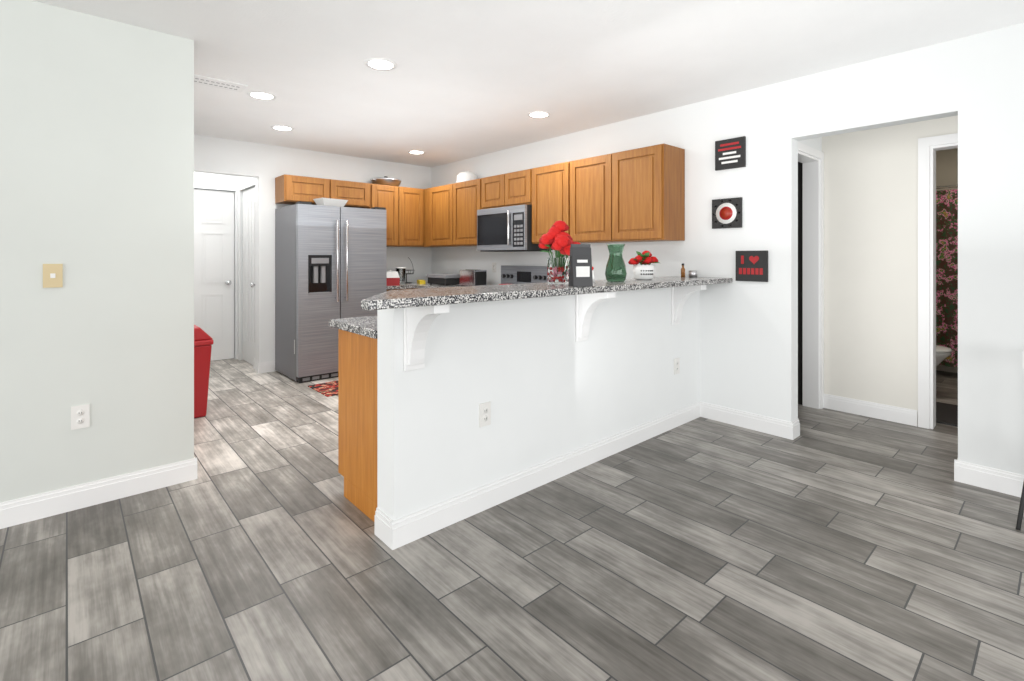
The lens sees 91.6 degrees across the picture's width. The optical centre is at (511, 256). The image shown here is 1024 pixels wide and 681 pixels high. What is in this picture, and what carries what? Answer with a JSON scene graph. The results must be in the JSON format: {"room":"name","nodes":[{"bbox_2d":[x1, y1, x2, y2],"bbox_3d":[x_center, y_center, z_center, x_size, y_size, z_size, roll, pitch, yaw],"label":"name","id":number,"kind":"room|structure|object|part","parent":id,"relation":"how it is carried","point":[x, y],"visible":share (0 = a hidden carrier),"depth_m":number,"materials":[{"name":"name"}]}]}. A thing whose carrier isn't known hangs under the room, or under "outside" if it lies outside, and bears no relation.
{"room":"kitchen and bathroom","nodes":[
{"label":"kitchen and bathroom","id":0,"kind":"room"},
{"bbox_2d":[0,0,193,502],"bbox_3d":[-3.357,0.015,1.452,4.130,2.450,0.120,0,0,-42],"label":"wall","id":1,"kind":"structure","parent":0,"point":[96,157],"depth_m":2.50,"materials":[{"name":"paint"}]},
{"bbox_2d":[43,264,62,287],"bbox_3d":[-2.207,0.090,2.393,0.070,0.114,0.009,0,0,-42],"label":"light switch","id":2,"kind":"object","parent":1,"relation":"attached to","point":[52,275],"visible":1,"depth_m":2.39,"materials":[{"name":"beige plastic"}]},
{"bbox_2d":[71,404,89,429],"bbox_3d":[-2.133,0.790,2.460,0.070,0.114,0.008,0,0,-42],"label":"outlet","id":3,"kind":"object","parent":1,"relation":"attached to","point":[80,416],"visible":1,"depth_m":2.46,"materials":[{"name":"white plastic"}]},
{"bbox_2d":[0,458,196,528],"bbox_3d":[-3.263,1.183,1.447,4.024,0.115,0.014,0,0,-42],"label":"baseboard","id":4,"kind":"structure","parent":1,"relation":"attached to","point":[39,506],"depth_m":2.49,"materials":[{"name":"white wood"}]},
{"bbox_2d":[194,172,237,358],"bbox_3d":[-3.296,0.015,6.188,1.865,2.450,0.120,0,0,-42],"label":"wall","id":5,"kind":"structure","parent":0,"point":[214,178],"depth_m":6.03,"materials":[{"name":"paint"}]},
{"bbox_2d":[194,189,233,360],"bbox_3d":[-3.682,0.221,5.813,0.775,2.022,0.175,0,0,-42],"label":"door","id":6,"kind":"structure","parent":5,"relation":"in","point":[213,265],"depth_m":5.92,"materials":[{"name":"white wood"}]},
{"bbox_2d":[238,176,244,359],"bbox_3d":[-3.258,0.015,6.074,0.120,2.450,0.100,0,0,-42],"label":"wall","id":7,"kind":"structure","parent":0,"point":[239,180],"depth_m":6.01,"materials":[{"name":"paint"}]},
{"bbox_2d":[241,177,255,189],"bbox_3d":[-2.991,-1.008,5.776,0.120,0.405,0.700,0,0,-42],"label":"wall","id":8,"kind":"structure","parent":0,"point":[245,179],"depth_m":5.83,"materials":[{"name":"paint"}]},
{"bbox_2d":[194,170,258,361],"bbox_3d":[-3.371,0.185,5.368,1.070,2.110,1.002,0,0,-42],"label":"door frame","id":9,"kind":"structure","parent":8,"relation":"attached to","point":[247,184],"depth_m":5.85,"materials":[{"name":"white wood"}]},
{"bbox_3d":[-3.105,0.190,5.018,1.000,2.100,0.124,0,0,-42],"label":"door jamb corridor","id":10,"kind":"part","parent":9,"relation":"part of","materials":[{"name":"white wood"}]},
{"bbox_2d":[243,187,254,364],"bbox_3d":[-3.008,0.221,5.761,0.175,2.022,0.685,0,0,-42],"label":"door","id":11,"kind":"structure","parent":8,"relation":"in","point":[248,275],"depth_m":5.78,"materials":[{"name":"white wood"}]},
{"bbox_2d":[194,134,431,370],"bbox_3d":[-2.303,0.015,5.734,3.150,2.450,0.120,0,0,-42],"label":"wall","id":12,"kind":"structure","parent":0,"point":[275,161],"depth_m":5.40,"materials":[{"name":"paint"}]},
{"bbox_2d":[259,361,274,372],"bbox_3d":[-2.631,1.183,5.351,0.150,0.115,0.014,0,0,-42],"label":"baseboard","id":13,"kind":"structure","parent":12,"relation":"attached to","point":[267,366],"depth_m":5.35,"materials":[{"name":"white wood"}]},
{"bbox_2d":[275,174,338,204],"bbox_3d":[-2.262,-0.720,5.466,0.543,0.280,0.325,0,0,-42],"label":"upper cabinet","id":14,"kind":"object","parent":12,"relation":"attached to","point":[289,189],"depth_m":5.32,"materials":[{"name":"brown wood"}]},
{"bbox_2d":[339,180,370,208],"bbox_3d":[-1.957,-0.720,5.739,0.549,0.280,0.325,0,0,-42],"label":"upper cabinet","id":15,"kind":"object","parent":12,"relation":"attached to","point":[358,194],"depth_m":5.69,"materials":[{"name":"brown wood"}]},
{"bbox_2d":[371,184,406,245],"bbox_3d":[-1.594,-0.495,6.064,0.427,0.730,0.325,0,0,-42],"label":"upper cabinet","id":16,"kind":"object","parent":12,"relation":"attached to","point":[404,206],"depth_m":6.00,"materials":[{"name":"brown wood"}]},
{"bbox_2d":[370,176,401,185],"bbox_3d":[-1.549,-0.926,6.114,0.380,0.130,0.450,0,0,33],"label":"pan","id":17,"kind":"object","parent":16,"relation":"on","point":[385,180],"visible":0.85,"depth_m":5.96,"materials":[{"name":"silver metal"}]},
{"bbox_2d":[395,187,423,246],"bbox_3d":[-1.370,-0.495,6.264,0.423,0.730,0.325,0,0,-42],"label":"upper cabinet","id":18,"kind":"object","parent":12,"relation":"attached to","point":[415,196],"depth_m":6.20,"materials":[{"name":"brown wood"}]},
{"bbox_2d":[0,358,1023,680],"bbox_3d":[-0.658,1.280,3.436,11.600,0.080,10.400,0,0,-42],"label":"floor","id":19,"kind":"structure","parent":0,"point":[826,544],"depth_m":1.98,"materials":[{"name":"grey tile"}]},
{"bbox_2d":[194,325,213,417],"bbox_3d":[-2.558,0.890,3.911,0.300,0.700,0.400,0,0,-42],"label":"trash can","id":20,"kind":"object","parent":19,"relation":"on","point":[203,341],"visible":0.4,"depth_m":3.83,"materials":[{"name":"red plastic"}]},
{"bbox_2d":[308,381,337,396],"bbox_3d":[-1.536,1.236,4.824,0.700,0.008,0.480,0,0,-42],"label":"kitchen mat","id":21,"kind":"object","parent":19,"relation":"on","point":[327,389],"visible":0.36,"depth_m":4.66,"materials":[{"name":"red fabric"}]},
{"bbox_2d":[275,201,385,382],"bbox_3d":[-1.950,0.349,5.406,0.941,1.782,0.780,0,0,-42],"label":"fridge","id":22,"kind":"object","parent":19,"relation":"on","point":[330,262],"visible":0.73,"depth_m":5.07,"materials":[{"name":"metal"}]},
{"bbox_2d":[313,198,347,206],"bbox_3d":[-1.952,-0.581,5.364,0.200,0.075,0.300,0,0,40],"label":"basket","id":23,"kind":"object","parent":22,"relation":"on","point":[330,202],"visible":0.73,"depth_m":5.29,"materials":[{"name":"white plastic"}]},
{"bbox_2d":[338,329,376,522],"bbox_3d":[-0.520,0.805,2.667,0.639,0.870,0.520,0,0,-42],"label":"base cabinet","id":24,"kind":"object","parent":19,"relation":"on","point":[357,412],"visible":0.19,"depth_m":2.40,"materials":[{"name":"brown wood"}]},
{"bbox_2d":[329,316,376,338],"bbox_3d":[0.192,0.349,3.316,2.646,0.038,0.540,0,0,-42],"label":"countertop","id":25,"kind":"structure","parent":24,"relation":"on","point":[366,326],"depth_m":2.47,"materials":[{"name":"grey stone"}]},
{"bbox_2d":[386,283,414,289],"bbox_3d":[-1.495,0.349,5.941,0.390,0.038,0.642,0,0,-42],"label":"countertop","id":26,"kind":"structure","parent":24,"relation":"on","point":[402,286],"depth_m":5.75,"materials":[{"name":"grey stone"}]},
{"bbox_2d":[386,271,399,285],"bbox_3d":[-1.412,0.249,5.780,0.200,0.160,0.140,0,0,-17],"label":"box","id":27,"kind":"object","parent":26,"relation":"on","point":[392,278],"visible":0.64,"depth_m":5.73,"materials":[{"name":"red plastic"}]},
{"bbox_2d":[406,282,462,288],"bbox_3d":[-0.823,0.349,5.958,0.636,0.038,1.512,0,0,-42],"label":"countertop","id":28,"kind":"structure","parent":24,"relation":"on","point":[419,286],"depth_m":5.76,"materials":[{"name":"grey stone"}]},
{"bbox_2d":[396,267,405,283],"bbox_3d":[-1.348,0.227,6.038,0.124,0.205,0.121,0,0,-42],"label":"can opener","id":29,"kind":"object","parent":28,"relation":"on","point":[401,271],"visible":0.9,"depth_m":5.99,"materials":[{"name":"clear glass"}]},
{"bbox_2d":[405,257,413,282],"bbox_3d":[-1.333,0.166,6.293,0.204,0.327,0.202,0,0,-42],"label":"wire basket stand","id":30,"kind":"object","parent":28,"relation":"on","point":[409,273],"visible":0.73,"depth_m":6.29,"materials":[{"name":"black"}]},
{"bbox_2d":[417,280,424,283],"bbox_3d":[-1.122,0.307,6.146,0.070,0.045,0.180,0,0,-22],"label":"box","id":31,"kind":"object","parent":28,"relation":"on","point":[420,281],"visible":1,"depth_m":6.07,"materials":[{"name":"yellow"}]},
{"bbox_2d":[427,274,459,285],"bbox_3d":[-0.766,0.267,5.928,0.340,0.125,0.400,0,0,-42],"label":"griddle","id":32,"kind":"object","parent":28,"relation":"on","point":[446,279],"visible":0.79,"depth_m":5.77,"materials":[{"name":"black metal"}]},
{"bbox_2d":[460,269,486,285],"bbox_3d":[-0.438,0.235,5.591,0.170,0.188,0.290,0,0,-42],"label":"toaster","id":33,"kind":"object","parent":28,"relation":"on","point":[470,277],"visible":0.94,"depth_m":5.50,"materials":[{"name":"silver metal"}]},
{"bbox_2d":[501,265,546,283],"bbox_3d":[-0.095,0.667,5.085,0.712,1.145,0.752,0,0,-42],"label":"range","id":34,"kind":"object","parent":19,"relation":"on","point":[521,274],"visible":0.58,"depth_m":5.29,"materials":[{"name":"metal"}]},
{"bbox_2d":[936,345,951,366],"bbox_3d":[3.650,0.835,4.620,0.440,0.810,0.658,0,0,-42],"label":"toilet","id":35,"kind":"object","parent":19,"relation":"on","point":[942,353],"visible":0.19,"depth_m":4.36,"materials":[{"name":"white ceramic"}]},
{"bbox_2d":[936,402,957,426],"bbox_3d":[3.441,1.234,3.915,0.650,0.012,1.150,0,0,-42],"label":"bath mat","id":36,"kind":"object","parent":19,"relation":"on","point":[946,414],"visible":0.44,"depth_m":3.88,"materials":[{"name":"black fabric"}]},
{"bbox_2d":[1016,350,1023,530],"bbox_3d":[2.561,0.853,2.290,0.440,0.786,0.324,0,0,-42],"label":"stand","id":37,"kind":"object","parent":19,"relation":"on","point":[1020,517],"visible":1,"depth_m":2.29,"materials":[{"name":"black"}]},
{"bbox_2d":[32,0,1023,167],"bbox_3d":[-0.658,-1.250,3.436,11.600,0.080,10.400,0,0,-42],"label":"ceiling","id":38,"kind":"structure","parent":0,"point":[465,79],"depth_m":2.99,"materials":[{"name":"paint"}]},
{"bbox_2d":[194,74,247,92],"bbox_3d":[-2.051,-1.206,3.465,0.340,0.008,0.180,0,0,-42],"label":"ceiling vent","id":39,"kind":"object","parent":38,"relation":"in","point":[218,83],"visible":0.94,"depth_m":3.45,"materials":[{"name":"white metal"}]},
{"bbox_2d":[247,91,276,99],"bbox_3d":[-1.874,-1.208,3.731,0.200,0.004,0.200,0,0,-42],"label":"recessed light","id":40,"kind":"object","parent":38,"relation":"in","point":[261,95],"visible":1,"depth_m":3.73,"materials":[{"name":"white"}]},
{"bbox_2d":[271,125,293,130],"bbox_3d":[-2.154,-1.208,4.674,0.200,0.004,0.200,0,0,-42],"label":"recessed light","id":41,"kind":"object","parent":38,"relation":"in","point":[281,128],"visible":1,"depth_m":4.67,"materials":[{"name":"white"}]},
{"bbox_2d":[364,58,396,70],"bbox_3d":[-0.824,-1.208,3.127,0.200,0.004,0.200,0,0,-42],"label":"recessed light","id":42,"kind":"object","parent":38,"relation":"in","point":[381,64],"visible":1,"depth_m":3.13,"materials":[{"name":"white"}]},
{"bbox_2d":[408,150,424,153],"bbox_3d":[-1.102,-1.208,5.749,0.200,0.004,0.200,0,0,-42],"label":"recessed light","id":43,"kind":"object","parent":38,"relation":"in","point":[416,152],"visible":0.98,"depth_m":5.75,"materials":[{"name":"white"}]},
{"bbox_2d":[527,111,550,117],"bbox_3d":[0.229,-1.208,4.229,0.200,0.004,0.200,0,0,-42],"label":"recessed light","id":44,"kind":"object","parent":38,"relation":"in","point":[539,114],"visible":1,"depth_m":4.22,"materials":[{"name":"white"}]},
{"bbox_2d":[377,287,699,519],"bbox_3d":[0.430,0.717,3.060,2.640,1.047,0.150,0,0,-42],"label":"wall","id":45,"kind":"structure","parent":0,"point":[540,378],"depth_m":2.59,"materials":[{"name":"paint"}]},
{"bbox_2d":[375,508,393,548],"bbox_3d":[-0.560,1.183,2.176,0.014,0.115,0.150,0,0,-42],"label":"baseboard","id":46,"kind":"structure","parent":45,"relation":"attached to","point":[383,520],"depth_m":2.17,"materials":[{"name":"white wood"}]},
{"bbox_2d":[404,304,448,370],"bbox_3d":[-0.359,0.344,2.104,0.099,0.300,0.225,0,0,-42],"label":"corbel","id":47,"kind":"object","parent":45,"relation":"attached to","point":[418,321],"depth_m":2.14,"materials":[{"name":"white wood"}]},
{"bbox_2d":[479,401,490,427],"bbox_3d":[-0.132,0.775,2.451,0.070,0.114,0.008,0,0,-42],"label":"outlet","id":48,"kind":"object","parent":45,"relation":"attached to","point":[485,414],"visible":1,"depth_m":2.45,"materials":[{"name":"white plastic"}]},
{"bbox_2d":[391,401,699,549],"bbox_3d":[0.479,1.183,2.994,2.654,0.115,0.014,0,0,-42],"label":"baseboard","id":49,"kind":"structure","parent":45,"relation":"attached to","point":[407,529],"depth_m":2.61,"materials":[{"name":"white wood"}]},
{"bbox_2d":[361,276,731,309],"bbox_3d":[0.407,0.173,2.902,2.876,0.036,0.465,0,0,-42],"label":"countertop","id":50,"kind":"structure","parent":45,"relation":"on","point":[402,298],"depth_m":2.36,"materials":[{"name":"grey stone"}]},
{"bbox_2d":[538,220,580,283],"bbox_3d":[0.296,-0.030,2.906,0.278,0.368,0.262,0,0,-42],"label":"vase","id":51,"kind":"object","parent":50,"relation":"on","point":[556,237],"visible":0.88,"depth_m":2.85,"materials":[{"name":"clear glass"}]},
{"bbox_2d":[568,244,592,286],"bbox_3d":[0.364,0.043,2.639,0.110,0.223,0.070,0,0,-17],"label":"coffee bag","id":52,"kind":"object","parent":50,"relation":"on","point":[580,268],"visible":1,"depth_m":2.62,"materials":[{"name":"black"}]},
{"bbox_2d":[605,244,626,281],"bbox_3d":[0.653,0.037,3.133,0.136,0.235,0.136,0,0,-42],"label":"vase","id":53,"kind":"object","parent":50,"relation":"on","point":[615,270],"visible":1,"depth_m":3.09,"materials":[{"name":"green glass"}]},
{"bbox_2d":[628,250,658,279],"bbox_3d":[0.918,0.055,3.375,0.230,0.199,0.202,0,0,-42],"label":"flower pot","id":54,"kind":"object","parent":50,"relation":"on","point":[645,271],"visible":1,"depth_m":3.34,"materials":[{"name":"white ceramic"}]},
{"bbox_2d":[681,263,684,276],"bbox_3d":[1.303,0.102,3.794,0.032,0.105,0.030,0,0,-42],"label":"bottle","id":55,"kind":"object","parent":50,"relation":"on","point":[682,271],"visible":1,"depth_m":3.78,"materials":[{"name":"brown glass"}]},
{"bbox_2d":[688,271,696,276],"bbox_3d":[1.385,0.130,3.814,0.064,0.050,0.062,0,0,-42],"label":"tin","id":56,"kind":"object","parent":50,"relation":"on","point":[692,273],"visible":1,"depth_m":3.79,"materials":[{"name":"silver metal"}]},
{"bbox_2d":[575,292,615,341],"bbox_3d":[0.480,0.344,2.854,0.099,0.300,0.225,0,0,-42],"label":"corbel","id":57,"kind":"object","parent":45,"relation":"attached to","point":[586,305],"depth_m":2.89,"materials":[{"name":"white wood"}]},
{"bbox_2d":[674,358,679,374],"bbox_3d":[1.210,0.800,3.651,0.070,0.114,0.008,0,0,-42],"label":"outlet","id":58,"kind":"object","parent":45,"relation":"attached to","point":[676,365],"visible":1,"depth_m":3.65,"materials":[{"name":"white plastic"}]},
{"bbox_2d":[671,285,705,324],"bbox_3d":[1.263,0.344,3.554,0.099,0.300,0.225,0,0,-42],"label":"corbel","id":59,"kind":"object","parent":45,"relation":"attached to","point":[680,296],"depth_m":3.58,"materials":[{"name":"white wood"}]},
{"bbox_2d":[432,22,1023,474],"bbox_3d":[1.498,0.015,3.935,0.120,2.450,7.870,0,0,-42],"label":"wall","id":60,"kind":"structure","parent":0,"point":[749,346],"depth_m":3.40,"materials":[{"name":"paint"}]},
{"bbox_2d":[424,144,684,246],"bbox_3d":[0.023,-0.495,5.244,0.325,0.730,3.703,0,0,-42],"label":"upper cabinet","id":61,"kind":"object","parent":60,"relation":"attached to","point":[636,195],"visible":0.81,"depth_m":4.31,"materials":[{"name":"brown wood"}]},
{"bbox_2d":[456,171,476,182],"bbox_3d":[-0.529,-0.939,5.858,0.270,0.155,0.270,0,0,-42],"label":"dome","id":62,"kind":"object","parent":61,"relation":"on","point":[464,176],"visible":0.56,"depth_m":5.76,"materials":[{"name":"white plastic"}]},
{"bbox_2d":[477,205,551,251],"bbox_3d":[0.000,-0.281,5.183,0.440,0.447,0.750,0,0,-42],"label":"microwave","id":63,"kind":"object","parent":61,"relation":"attached to","point":[505,229],"visible":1,"depth_m":5.00,"materials":[{"name":"metal"}]},
{"bbox_2d":[712,197,741,228],"bbox_3d":[1.600,-0.325,3.711,0.027,0.220,0.220,0,0,-42],"label":"sign","id":64,"kind":"object","parent":60,"relation":"attached to","point":[726,212],"visible":1,"depth_m":3.70,"materials":[{"name":"black"}]},
{"bbox_2d":[715,136,745,170],"bbox_3d":[1.618,-0.765,3.693,0.024,0.220,0.220,0,0,-42],"label":"sign","id":65,"kind":"object","parent":60,"relation":"attached to","point":[730,153],"visible":0.98,"depth_m":3.68,"materials":[{"name":"black"}]},
{"bbox_2d":[700,401,793,439],"bbox_3d":[1.683,1.183,3.628,0.014,0.115,0.674,0,0,-42],"label":"baseboard","id":66,"kind":"structure","parent":60,"relation":"attached to","point":[765,424],"depth_m":3.59,"materials":[{"name":"white wood"}]},
{"bbox_2d":[736,251,767,281],"bbox_3d":[1.721,0.065,3.578,0.024,0.220,0.220,0,0,-42],"label":"sign","id":67,"kind":"object","parent":60,"relation":"attached to","point":[751,265],"visible":1,"depth_m":3.56,"materials":[{"name":"black"}]},
{"bbox_2d":[792,418,799,438],"bbox_3d":[1.953,1.183,3.427,0.120,0.115,0.014,0,0,-42],"label":"baseboard","id":68,"kind":"structure","parent":60,"relation":"attached to","point":[796,428],"depth_m":3.43,"materials":[{"name":"white wood"}]},
{"bbox_2d":[954,459,1023,496],"bbox_3d":[3.223,1.183,1.905,0.014,0.115,2.304,0,0,-42],"label":"baseboard","id":69,"kind":"structure","parent":60,"relation":"attached to","point":[998,480],"depth_m":2.66,"materials":[{"name":"white wood"}]},
{"bbox_2d":[798,138,818,149],"bbox_3d":[2.203,-1.005,3.875,0.730,0.410,0.120,0,0,-42],"label":"wall","id":70,"kind":"structure","parent":0,"point":[813,143],"depth_m":3.96,"materials":[{"name":"paint"}]},
{"bbox_2d":[798,142,823,408],"bbox_3d":[2.208,0.191,3.869,0.846,2.098,0.136,0,0,-42],"label":"door frame","id":71,"kind":"structure","parent":70,"relation":"attached to","point":[810,281],"depth_m":4.09,"materials":[{"name":"white wood"}]},
{"bbox_3d":[2.248,0.191,3.824,0.846,2.098,0.016,0,0,-42],"label":"door trim hall end","id":72,"kind":"part","parent":71,"relation":"part of","materials":[{"name":"white wood"}]},
{"bbox_2d":[798,137,821,404],"bbox_3d":[1.858,0.015,4.854,0.060,2.450,2.040,0,0,-42],"label":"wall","id":73,"kind":"structure","parent":0,"point":[800,282],"depth_m":4.19,"materials":[{"name":"white paint"}]},
{"bbox_2d":[822,115,957,425],"bbox_3d":[2.668,0.015,4.082,0.120,2.450,2.670,0,0,-42],"label":"wall","id":74,"kind":"structure","parent":0,"point":[870,265],"depth_m":3.85,"materials":[{"name":"paint"}]},
{"bbox_2d":[824,394,916,425],"bbox_3d":[2.761,1.183,3.877,0.014,0.115,0.620,0,0,-42],"label":"baseboard","id":75,"kind":"structure","parent":74,"relation":"attached to","point":[878,411],"depth_m":3.85,"materials":[{"name":"white wood"}]},
{"bbox_2d":[918,133,957,428],"bbox_3d":[3.305,0.188,3.358,0.136,2.105,0.870,0,0,-42],"label":"door frame","id":76,"kind":"structure","parent":74,"relation":"attached to","point":[925,144],"depth_m":3.60,"materials":[{"name":"white wood"}]},
{"bbox_3d":[3.311,0.220,3.363,0.120,2.040,0.740,0,0,-42],"label":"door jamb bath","id":77,"kind":"part","parent":76,"relation":"part of","materials":[{"name":"white wood"}]},
{"bbox_2d":[936,148,957,372],"bbox_3d":[5.130,0.015,4.989,0.100,2.450,2.600,0,0,-42],"label":"wall","id":78,"kind":"structure","parent":0,"point":[946,167],"depth_m":5.38,"materials":[{"name":"paint"}]},
{"bbox_2d":[936,189,957,366],"bbox_3d":[4.832,0.215,4.723,0.060,1.810,2.300,0,0,-42],"label":"shower curtain","id":79,"kind":"object","parent":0,"point":[946,268],"visible":0.17,"depth_m":5.10,"materials":[{"name":"multicoloured fabric"}]},
{"bbox_3d":[3.391,0.015,5.111,2.330,2.450,0.100,0,0,-42],"label":"wall","id":80,"kind":"structure","parent":0,"visible":0},
{"bbox_2d":[936,185,957,188],"bbox_3d":[4.832,-0.720,4.723,0.023,0.024,2.400,0,0,-42],"label":"curtain rod","id":81,"kind":"object","parent":80,"relation":"attached to","point":[951,186],"depth_m":5.11,"materials":[{"name":"silver metal"}]}
]}

